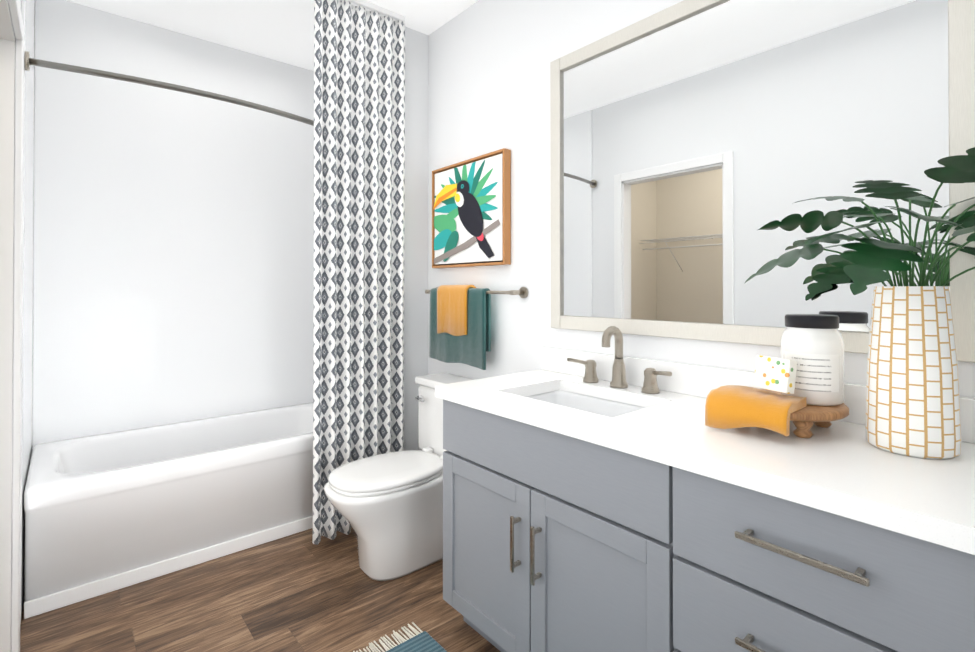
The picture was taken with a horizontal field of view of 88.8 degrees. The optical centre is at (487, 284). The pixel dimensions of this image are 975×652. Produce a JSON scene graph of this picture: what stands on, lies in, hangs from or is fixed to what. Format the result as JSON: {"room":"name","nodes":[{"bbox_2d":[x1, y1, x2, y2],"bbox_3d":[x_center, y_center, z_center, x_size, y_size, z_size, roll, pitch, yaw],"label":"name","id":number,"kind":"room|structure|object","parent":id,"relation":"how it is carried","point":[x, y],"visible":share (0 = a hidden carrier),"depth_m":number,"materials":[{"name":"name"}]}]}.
{"room":"bathroom","nodes":[
{"label":"bathroom","id":0,"kind":"room"},
{"bbox_2d":[11,0,20,538],"bbox_3d":[-1.965,-0.098,2.037,0.100,2.690,1.150,0,-1,-40],"label":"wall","id":1,"kind":"structure","parent":0,"point":[13,244],"depth_m":1.63,"materials":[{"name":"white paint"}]},
{"bbox_2d":[0,0,23,651],"bbox_3d":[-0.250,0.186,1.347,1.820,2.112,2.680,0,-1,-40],"label":"door frame","id":2,"kind":"structure","parent":1,"relation":"attached to","point":[11,153],"depth_m":1.62,"materials":[{"name":"white paint"}]},
{"bbox_2d":[20,527,500,651],"bbox_3d":[-1.082,1.266,1.137,3.550,0.050,3.650,0,-1,-40],"label":"floor","id":3,"kind":"structure","parent":0,"point":[299,592],"depth_m":1.90,"materials":[{"name":"brown wood"}]},
{"bbox_2d":[24,402,312,618],"bbox_3d":[-1.402,1.014,2.617,1.490,0.475,0.755,0,-1,-40],"label":"bathtub","id":4,"kind":"object","parent":3,"relation":"on","point":[105,513],"visible":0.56,"depth_m":2.21,"materials":[{"name":"white ceramic"}]},
{"bbox_2d":[324,373,474,580],"bbox_3d":[-0.366,0.861,2.281,0.747,0.776,0.452,0,-1,-40],"label":"toilet","id":5,"kind":"object","parent":3,"relation":"on","point":[388,507],"visible":0.67,"depth_m":2.13,"materials":[{"name":"white ceramic"}]},
{"bbox_2d":[353,622,446,651],"bbox_3d":[-0.046,1.235,1.058,0.665,0.011,1.486,0,-1,-40],"label":"rug","id":6,"kind":"object","parent":3,"relation":"on","point":[424,641],"visible":1,"depth_m":1.71,"materials":[{"name":"fabric"}]},
{"bbox_2d":[435,374,974,651],"bbox_3d":[0.558,0.822,1.343,0.584,0.840,1.628,0,-1,-40],"label":"bathroom vanity","id":7,"kind":"object","parent":3,"relation":"on","point":[580,515],"depth_m":1.18,"materials":[{"name":"grey wood"}]},
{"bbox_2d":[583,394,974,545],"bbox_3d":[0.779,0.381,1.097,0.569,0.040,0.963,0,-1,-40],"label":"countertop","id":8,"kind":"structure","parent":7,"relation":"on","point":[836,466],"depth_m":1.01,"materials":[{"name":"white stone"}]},
{"bbox_2d":[567,326,671,393],"bbox_3d":[0.446,0.255,1.756,0.122,0.218,0.431,0,-1,-40],"label":"faucet","id":9,"kind":"object","parent":8,"relation":"on","point":[650,385],"visible":1,"depth_m":1.75,"materials":[{"name":"silver metal"}]},
{"bbox_2d":[762,389,848,437],"bbox_3d":[0.755,0.328,1.276,0.280,0.066,0.280,0,-1,-40],"label":"wood tray","id":10,"kind":"object","parent":8,"relation":"on","point":[804,419],"visible":0.35,"depth_m":1.16,"materials":[{"name":"brown wood"}]},
{"bbox_2d":[705,385,805,436],"bbox_3d":[0.655,0.308,1.220,0.129,0.094,0.185,0,-1,-40],"label":"folded hand towel","id":11,"kind":"object","parent":10,"relation":"on","point":[731,406],"visible":0.96,"depth_m":1.19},
{"bbox_2d":[753,355,796,393],"bbox_3d":[0.702,0.219,1.216,0.040,0.083,0.090,0,0,-22],"label":"soap box","id":12,"kind":"object","parent":11,"relation":"on","point":[775,374],"visible":1,"depth_m":1.20,"materials":[{"name":"white cardboard"}]},
{"bbox_2d":[780,314,844,405],"bbox_3d":[0.821,0.186,1.261,0.137,0.216,0.136,0,-1,-40],"label":"jar","id":13,"kind":"object","parent":10,"relation":"on","point":[812,345],"visible":0.9,"depth_m":1.21,"materials":[{"name":"white"}]},
{"bbox_2d":[745,147,974,458],"bbox_3d":[0.861,0.054,1.037,0.452,0.610,0.651,0,-1,-40],"label":"potted plant","id":14,"kind":"object","parent":8,"relation":"on","point":[912,399],"visible":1,"depth_m":1.04,"materials":[{"name":"green plant"}]},
{"bbox_2d":[67,0,477,70],"bbox_3d":[-1.082,-1.474,1.156,3.550,0.050,3.650,0,-1,-40],"label":"ceiling","id":15,"kind":"structure","parent":0,"point":[281,30],"depth_m":2.69,"materials":[{"name":"white paint"}]},
{"bbox_2d":[404,26,427,450],"bbox_3d":[-0.412,-0.092,2.866,0.300,2.690,0.100,0,-1,-40],"label":"wall","id":16,"kind":"structure","parent":0,"point":[416,230],"depth_m":2.81,"materials":[{"name":"white paint"}]},
{"bbox_2d":[428,0,974,397],"bbox_3d":[0.555,-0.099,1.884,0.100,2.690,2.650,0,-1,-40],"label":"wall","id":17,"kind":"structure","parent":0,"point":[489,61],"depth_m":2.28,"materials":[{"name":"white paint"}]},
{"bbox_2d":[432,148,510,267],"bbox_3d":[-0.100,-0.360,2.539,0.045,0.538,0.595,0,-1,-40],"label":"picture frame","id":18,"kind":"object","parent":17,"relation":"attached to","point":[471,212],"visible":1,"depth_m":2.48,"materials":[{"name":"multicoloured paper"}]},
{"bbox_2d":[425,287,527,297],"bbox_3d":[-0.084,0.039,2.488,0.084,0.052,0.728,0,-1,-40],"label":"towel rail","id":19,"kind":"object","parent":17,"relation":"attached to","point":[521,292],"visible":0.62,"depth_m":2.24,"materials":[{"name":"silver metal"}]},
{"bbox_2d":[437,285,475,335],"bbox_3d":[-0.159,0.130,2.526,0.075,0.254,0.245,0,-1,-40],"label":"towel","id":20,"kind":"object","parent":19,"relation":"hanging from","point":[451,309],"visible":0.9,"depth_m":2.49,"materials":[{"name":"orange fabric"}]},
{"bbox_2d":[429,288,490,369],"bbox_3d":[-0.149,0.211,2.513,0.044,0.382,0.455,0,-1,-40],"label":"towel","id":21,"kind":"object","parent":19,"relation":"hanging from","point":[472,347],"visible":0.56,"depth_m":2.41,"materials":[{"name":"teal fabric"}]},
{"bbox_2d":[541,346,974,441],"bbox_3d":[0.768,0.314,1.533,0.022,0.100,1.640,0,-1,-40],"label":"backsplash","id":22,"kind":"structure","parent":17,"relation":"attached to","point":[686,378],"depth_m":1.66,"materials":[{"name":"white stone"}]},
{"bbox_2d":[550,0,974,362],"bbox_3d":[0.696,-0.383,1.618,0.027,1.126,1.300,0,-1,-40],"label":"mirror","id":23,"kind":"object","parent":17,"relation":"attached to","point":[695,145],"visible":0.75,"depth_m":1.51,"materials":[{"name":"mirror"}]},
{"bbox_3d":[-1.689,-0.091,2.961,1.520,2.690,0.100,0,-1,-40],"label":"wall","id":24,"kind":"structure","parent":0,"visible":0},
{"bbox_2d":[21,0,313,616],"bbox_3d":[-1.408,-0.092,2.632,1.520,2.688,0.765,0,-1,-40],"label":"wall","id":25,"kind":"structure","parent":24,"relation":"attached to","point":[168,256],"depth_m":2.76,"materials":[{"name":"white paint"}]},
{"bbox_2d":[24,51,313,125],"bbox_3d":[-1.102,-0.796,2.278,1.494,0.128,0.196,0,-1,-40],"label":"shower rod","id":26,"kind":"object","parent":25,"relation":"attached to","point":[28,61],"visible":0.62,"depth_m":2.00,"materials":[{"name":"silver metal"}]},
{"bbox_2d":[312,0,404,544],"bbox_3d":[-0.650,-0.111,2.502,0.525,2.654,0.087,0,-1,-40],"label":"curtain","id":27,"kind":"object","parent":26,"relation":"hanging from","point":[359,217],"visible":0.88,"depth_m":2.50,"materials":[{"name":"multicoloured fabric"}]}
]}

